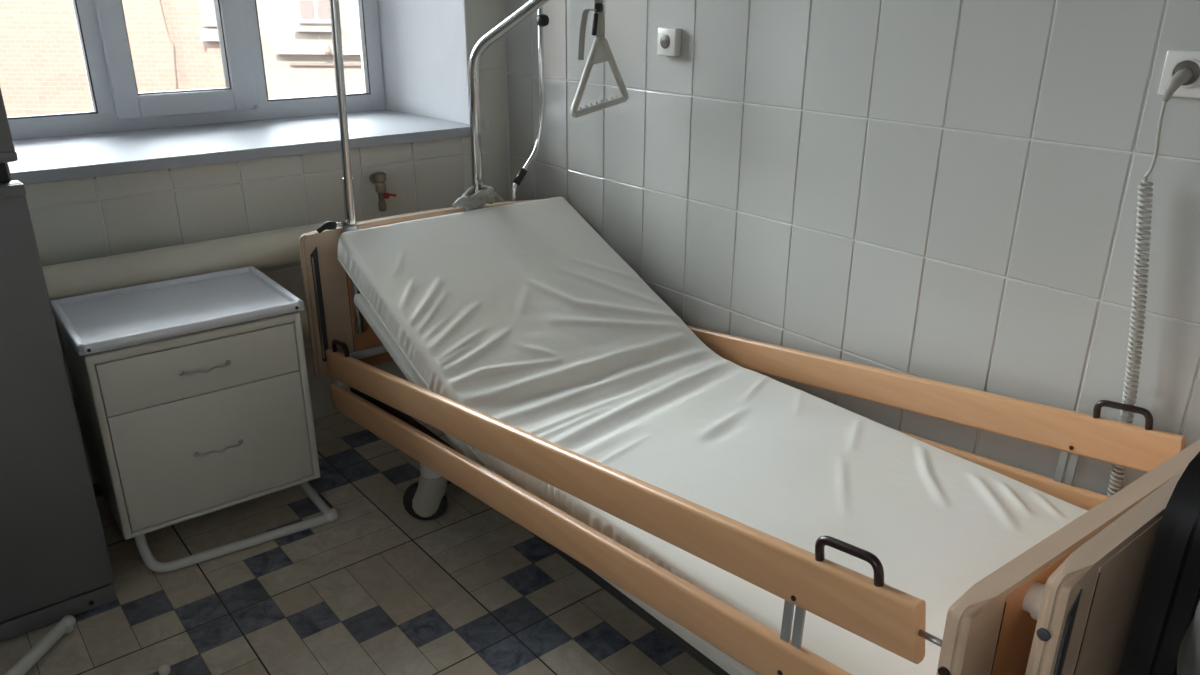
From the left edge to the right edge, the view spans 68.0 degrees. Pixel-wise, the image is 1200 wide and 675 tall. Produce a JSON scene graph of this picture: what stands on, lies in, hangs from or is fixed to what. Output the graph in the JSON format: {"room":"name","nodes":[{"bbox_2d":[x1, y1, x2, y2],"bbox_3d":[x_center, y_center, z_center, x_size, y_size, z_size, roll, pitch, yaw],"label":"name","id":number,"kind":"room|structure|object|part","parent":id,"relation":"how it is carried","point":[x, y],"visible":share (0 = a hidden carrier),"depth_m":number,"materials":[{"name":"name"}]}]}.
{"room":"hospital room","nodes":[
{"label":"hospital room","id":0,"kind":"room"},
{"bbox_2d":[24,0,510,483],"bbox_3d":[-1.737,-1.035,2.451,3.300,3.000,0.621,-16,27,-36],"label":"wall","id":1,"kind":"structure","parent":0,"point":[427,46],"depth_m":3.00,"materials":[{"name":"white tile"}]},
{"bbox_2d":[42,222,323,396],"bbox_3d":[-1.706,0.193,2.430,2.167,0.728,0.150,-16,27,-36],"label":"pipe","id":2,"kind":"object","parent":1,"relation":"attached to","point":[272,248],"visible":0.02,"depth_m":2.59,"materials":[{"name":"beige paint"}]},
{"bbox_2d":[7,0,385,139],"bbox_3d":[-1.429,-1.422,2.847,1.500,1.465,0.120,-16,27,-36],"label":"window","id":3,"kind":"structure","parent":1,"relation":"in","point":[118,105],"depth_m":3.07,"materials":[{"name":"white plastic"}]},
{"bbox_3d":[-1.434,-1.427,2.860,0.466,1.381,0.072,-16,27,-36],"label":"sash","id":4,"kind":"part","parent":3,"relation":"part of","materials":[{"name":"white plastic"}]},
{"bbox_2d":[8,109,470,184],"bbox_3d":[-1.290,-0.647,2.932,1.675,0.044,0.615,-16,27,-36],"label":"window sill","id":5,"kind":"structure","parent":1,"relation":"attached to","point":[58,158],"depth_m":2.83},
{"bbox_2d":[369,172,395,211],"bbox_3d":[-0.745,-0.502,3.051,0.063,0.131,0.077,-16,27,-36],"label":"water valve","id":6,"kind":"object","parent":1,"relation":"attached to","point":[378,178],"visible":1,"depth_m":3.03,"materials":[{"name":"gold metal"}]},
{"bbox_3d":[-0.720,-0.487,3.042,0.045,0.022,0.015,-11,24,-26],"label":"valve handle","id":7,"kind":"part","parent":6,"relation":"part of","materials":[{"name":"red metal"}]},
{"bbox_2d":[0,412,714,674],"bbox_3d":[-0.078,1.170,1.124,3.300,0.120,4.750,-16,27,-36],"label":"floor","id":8,"kind":"structure","parent":0,"point":[377,588],"depth_m":2.24,"materials":[{"name":"grey"}]},
{"bbox_2d":[4,615,75,674],"bbox_3d":[-1.278,0.350,1.663,0.579,1.000,0.570,-16,27,-36],"label":"stand base","id":9,"kind":"object","parent":8,"relation":"on","point":[65,625],"visible":1,"depth_m":2.02,"materials":[{"name":"white metal"}]},
{"bbox_2d":[0,88,116,642],"bbox_3d":[-1.568,-0.161,1.895,0.589,1.780,0.464,-16,27,-36],"label":"cabinet","id":10,"kind":"object","parent":8,"relation":"on","point":[55,563],"visible":1,"depth_m":2.02,"materials":[{"name":"grey metal"}]},
{"bbox_3d":[-1.435,-0.614,1.547,0.588,0.672,0.045,-16,27,-36],"label":"door","id":11,"kind":"part","parent":10,"relation":"part of","materials":[{"name":"grey metal"}]},
{"bbox_3d":[-1.426,-0.308,1.656,0.585,0.020,0.024,-16,27,-36],"label":"door trim","id":12,"kind":"part","parent":10,"relation":"part of","materials":[{"name":"grey plastic"}]},
{"bbox_3d":[-1.426,-0.243,1.682,0.585,0.026,0.024,-16,27,-36],"label":"door trim","id":13,"kind":"part","parent":10,"relation":"part of","materials":[{"name":"grey plastic"}]},
{"bbox_2d":[158,664,170,674],"bbox_3d":[-0.981,0.748,2.004,0.025,0.015,0.025,-16,27,-36],"label":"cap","id":14,"kind":"object","parent":8,"relation":"on","point":[165,669],"visible":1,"depth_m":2.00,"materials":[{"name":"beige"}]},
{"bbox_2d":[50,266,337,572],"bbox_3d":[-1.118,0.215,2.488,0.555,0.652,0.511,-16,27,-36],"label":"base cabinet","id":15,"kind":"object","parent":8,"relation":"on","point":[192,393],"visible":0.98,"depth_m":2.35,"materials":[{"name":"white metal"}]},
{"bbox_2d":[50,266,304,355],"bbox_3d":[-1.142,-0.087,2.402,0.544,0.026,0.419,-16,26,-35],"label":"tray","id":16,"kind":"object","parent":15,"relation":"on","point":[127,321],"depth_m":2.36,"materials":[{"name":"white paint"}]},
{"bbox_3d":[-1.030,0.075,2.311,0.482,0.139,0.026,-16,26,-35],"label":"drawer","id":17,"kind":"part","parent":15,"relation":"part of","materials":[{"name":"white paint"}]},
{"bbox_3d":[-1.016,0.081,2.295,0.130,0.014,0.023,-16,27,-36],"label":"drawer handle","id":18,"kind":"part","parent":15,"relation":"part of","materials":[{"name":"silver metal"}]},
{"bbox_3d":[-1.031,0.296,2.397,0.482,0.329,0.026,-16,26,-35],"label":"drawer","id":19,"kind":"part","parent":15,"relation":"part of","materials":[{"name":"white paint"}]},
{"bbox_3d":[-1.018,0.299,2.381,0.130,0.014,0.023,-16,27,-36],"label":"drawer handle","id":20,"kind":"part","parent":15,"relation":"part of","materials":[{"name":"silver metal"}]},
{"bbox_2d":[299,197,1199,674],"bbox_3d":[0.169,0.238,2.202,0.984,0.833,2.152,-16,27,-36],"label":"hospital bed","id":21,"kind":"object","parent":8,"relation":"on","point":[990,628],"visible":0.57,"depth_m":1.75,"materials":[{"name":"brown wood"}]},
{"bbox_2d":[317,221,357,232],"bbox_3d":[-0.767,-0.280,2.592,0.137,0.143,0.086,-16,27,-36],"label":"socket","id":22,"kind":"object","parent":21,"relation":"attached to","point":[328,226],"depth_m":2.58,"materials":[{"name":"silver metal"}]},
{"bbox_3d":[-0.760,0.034,2.607,0.013,0.058,0.106,-16,27,-35],"label":"rail handle","id":23,"kind":"part","parent":21,"relation":"part of","materials":[{"name":"black plastic"}]},
{"bbox_2d":[329,0,363,332],"bbox_3d":[-0.721,-0.692,2.470,0.060,1.441,0.030,-16,27,-36],"label":"pole","id":24,"kind":"object","parent":21,"relation":"attached to","point":[347,180],"visible":0.76,"depth_m":2.50,"materials":[{"name":"silver metal"}]},
{"bbox_3d":[-0.484,-0.179,2.907,0.710,0.462,0.003,-16,27,-36],"label":"laminate panel","id":25,"kind":"part","parent":21,"relation":"part of","materials":[{"name":"brown wood"}]},
{"bbox_3d":[-0.494,-0.188,2.916,0.960,0.477,0.030,-16,27,-36],"label":"headboard","id":26,"kind":"part","parent":21,"relation":"part of","materials":[{"name":"brown wood"}]},
{"bbox_2d":[412,472,447,516],"bbox_3d":[-0.489,0.445,2.563,0.114,0.136,0.074,6,22,13],"label":"caster wheel","id":27,"kind":"object","parent":21,"relation":"attached to","point":[429,498],"depth_m":2.54,"materials":[{"name":"beige plastic"}]},
{"bbox_3d":[-0.474,0.343,2.518,0.072,0.100,0.072,-16,27,-36],"label":"leg","id":28,"kind":"part","parent":21,"relation":"part of","materials":[{"name":"white metal"}]},
{"bbox_2d":[452,197,485,209],"bbox_3d":[-0.426,-0.389,2.849,0.137,0.143,0.086,-16,27,-36],"label":"socket","id":29,"kind":"object","parent":21,"relation":"attached to","point":[462,200],"depth_m":2.78,"materials":[{"name":"silver metal"}]},
{"bbox_2d":[511,6,548,200],"bbox_3d":[-0.233,-0.855,2.906,0.158,1.450,0.040,-16,27,-36],"label":"pole","id":30,"kind":"object","parent":21,"relation":"attached to","point":[542,20],"visible":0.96,"depth_m":2.97,"materials":[{"name":"plastic"}]},
{"bbox_3d":[-0.185,-1.027,2.880,0.038,0.040,0.040,-16,27,-36],"label":"knob","id":31,"kind":"part","parent":30,"relation":"part of","materials":[{"name":"black plastic"}]},
{"bbox_3d":[0.146,0.341,2.263,0.742,0.073,2.030,-16,27,-36],"label":"frame","id":32,"kind":"part","parent":21,"relation":"part of","materials":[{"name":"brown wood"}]},
{"bbox_2d":[468,0,627,193],"bbox_3d":[-0.144,-0.710,2.642,0.566,0.954,0.269,10,23,23],"label":"pole","id":33,"kind":"object","parent":21,"relation":"attached to","point":[531,6],"depth_m":2.60,"materials":[{"name":"silver metal"}]},
{"bbox_2d":[458,185,502,210],"bbox_3d":[-0.393,-0.446,2.855,0.165,0.071,0.088,-16,27,-36],"label":"tie","id":34,"kind":"object","parent":33,"relation":"attached to","point":[487,195],"visible":0.83,"depth_m":2.83,"materials":[{"name":"grey fabric"}]},
{"bbox_3d":[-0.002,-0.862,2.513,0.039,0.447,0.267,15,26,34],"label":"trapeze handle","id":35,"kind":"part","parent":33,"relation":"part of","materials":[{"name":"white plastic"}]},
{"bbox_3d":[-0.203,0.360,1.978,0.024,0.310,1.980,-16,27,-35],"label":"rail","id":36,"kind":"part","parent":21,"relation":"part of","materials":[{"name":"brown wood"}]},
{"bbox_3d":[-0.200,0.230,1.924,0.024,0.376,1.990,-16,27,-35],"label":"rail","id":37,"kind":"part","parent":21,"relation":"part of","materials":[{"name":"brown wood"}]},
{"bbox_2d":[337,197,1086,674],"bbox_3d":[0.162,0.086,2.151,0.824,0.438,1.980,-16,27,-36],"label":"mattress","id":38,"kind":"object","parent":21,"relation":"on","point":[523,316],"visible":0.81,"depth_m":2.17,"materials":[{"name":"fabric"}]},
{"bbox_3d":[0.342,0.307,1.220,0.013,0.059,0.114,-16,27,-35],"label":"rail handle","id":39,"kind":"part","parent":21,"relation":"part of","materials":[{"name":"black plastic"}]},
{"bbox_3d":[0.506,0.069,2.481,0.024,0.351,1.989,-16,27,-35],"label":"rail","id":40,"kind":"part","parent":21,"relation":"part of","materials":[{"name":"brown wood"}]},
{"bbox_3d":[0.503,0.196,2.534,0.024,0.280,1.979,-16,27,-35],"label":"rail","id":41,"kind":"part","parent":21,"relation":"part of","materials":[{"name":"brown wood"}]},
{"bbox_3d":[0.817,0.523,1.456,0.784,0.611,0.003,-16,27,-35],"label":"laminate panel","id":42,"kind":"part","parent":21,"relation":"part of","materials":[{"name":"brown laminate"}]},
{"bbox_3d":[0.807,0.514,1.465,0.968,0.631,0.030,-16,27,-35],"label":"footboard","id":43,"kind":"part","parent":21,"relation":"part of","materials":[{"name":"brown wood"}]},
{"bbox_3d":[1.048,0.157,1.781,0.013,0.058,0.114,-16,27,-35],"label":"rail handle","id":44,"kind":"part","parent":21,"relation":"part of","materials":[{"name":"black plastic"}]},
{"bbox_2d":[1025,468,1185,674],"bbox_3d":[1.474,0.832,0.707,0.916,0.832,1.978,-16,27,-36],"label":"hospital bed","id":45,"kind":"object","parent":8,"relation":"on","point":[1089,603],"visible":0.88,"depth_m":1.07,"materials":[{"name":"brown wood"}]},
{"bbox_3d":[0.872,0.490,1.368,0.748,0.660,0.003,-16,26,-35],"label":"laminate panel","id":46,"kind":"part","parent":45,"relation":"part of","materials":[{"name":"brown laminate"}]},
{"bbox_2d":[1118,452,1199,674],"bbox_3d":[0.949,0.287,1.300,0.700,0.460,0.056,-16,27,-36],"label":"pad","id":47,"kind":"object","parent":45,"relation":"on","point":[1169,598],"visible":0.97,"depth_m":1.08,"materials":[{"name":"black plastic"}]},
{"bbox_3d":[1.495,0.722,0.659,0.710,0.129,1.745,-16,27,-36],"label":"mattress","id":48,"kind":"object","parent":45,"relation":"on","visible":0},
{"bbox_2d":[1177,600,1199,674],"bbox_3d":[0.777,0.353,0.953,0.343,0.330,0.257,-16,27,-36],"label":"folded blanket","id":49,"kind":"object","parent":48,"relation":"on","point":[1188,659],"visible":1,"depth_m":0.98,"materials":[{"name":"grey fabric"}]},
{"bbox_2d":[505,0,1199,495],"bbox_3d":[1.046,-0.668,1.695,0.151,3.100,5.200,-16,27,-36],"label":"wall","id":50,"kind":"structure","parent":0,"point":[946,191],"depth_m":2.12,"materials":[{"name":"white tile"}]},
{"bbox_2d":[657,27,680,56],"bbox_3d":[0.200,-0.858,2.583,0.026,0.078,0.080,-16,27,-36],"label":"wall socket","id":51,"kind":"object","parent":50,"relation":"attached to","point":[669,39],"visible":1,"depth_m":2.57,"materials":[{"name":"white plastic"}]},
{"bbox_2d":[1158,50,1199,98],"bbox_3d":[1.086,-0.465,1.581,0.016,0.081,0.158,-16,27,-36],"label":"wall socket","id":52,"kind":"object","parent":50,"relation":"attached to","point":[1176,60],"visible":0.87,"depth_m":1.61,"materials":[{"name":"white plastic"}]},
{"bbox_2d":[1107,68,1192,496],"bbox_3d":[1.054,0.022,1.768,0.045,1.066,0.106,-16,27,-36],"label":"power cable","id":53,"kind":"object","parent":52,"relation":"hanging from","point":[1180,77],"visible":0.7,"depth_m":1.72,"materials":[{"name":"white plastic"}]},
{"bbox_3d":[1.054,0.115,1.805,0.028,0.868,0.106,-16,27,-36],"label":"coiled cord","id":54,"kind":"part","parent":53,"relation":"part of","materials":[{"name":"grey plastic"}]},
{"bbox_3d":[1.027,-0.367,1.645,0.022,0.149,0.016,-16,27,-36],"label":"straight cord","id":55,"kind":"part","parent":53,"relation":"part of","materials":[{"name":"grey plastic"}]},
{"label":"outside","id":56,"kind":"structure","parent":0,"visible":0},
{"bbox_3d":[-11.049,-0.047,26.115,70.000,0.200,44.100,-16,27,-36],"label":"ground","id":57,"kind":"structure","parent":56,"visible":0},
{"bbox_2d":[0,0,363,116],"bbox_3d":[-17.340,-6.900,24.045,33.000,14.000,0.990,0,21,0],"label":"building","id":58,"kind":"structure","parent":57,"relation":"on","point":[174,44],"depth_m":23.57,"materials":[{"name":"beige brick"}]},
{"bbox_3d":[-9.835,-7.990,23.299,1.200,0.180,0.260,0,21,0],"label":"cornice","id":59,"kind":"part","parent":58,"relation":"part of","materials":[{"name":"grey metal"}]},
{"bbox_3d":[-9.826,-7.843,23.335,1.180,0.120,0.300,0,21,0],"label":"cornice","id":60,"kind":"part","parent":58,"relation":"part of","materials":[{"name":"grey"}]},
{"bbox_3d":[-7.607,-9.203,22.837,0.360,1.900,0.020,0,21,0],"label":"pane","id":61,"kind":"part","parent":58,"relation":"part of","materials":[{"name":"clear glass"}]},
{"bbox_3d":[-7.384,-8.044,23.267,1.200,0.070,0.240,0,21,0],"label":"sill","id":62,"kind":"part","parent":58,"relation":"part of","materials":[{"name":"grey metal"}]},
{"bbox_3d":[-7.147,-9.199,22.834,0.360,1.900,0.020,0,21,0],"label":"pane","id":63,"kind":"part","parent":58,"relation":"part of","materials":[{"name":"clear glass"}]}
]}

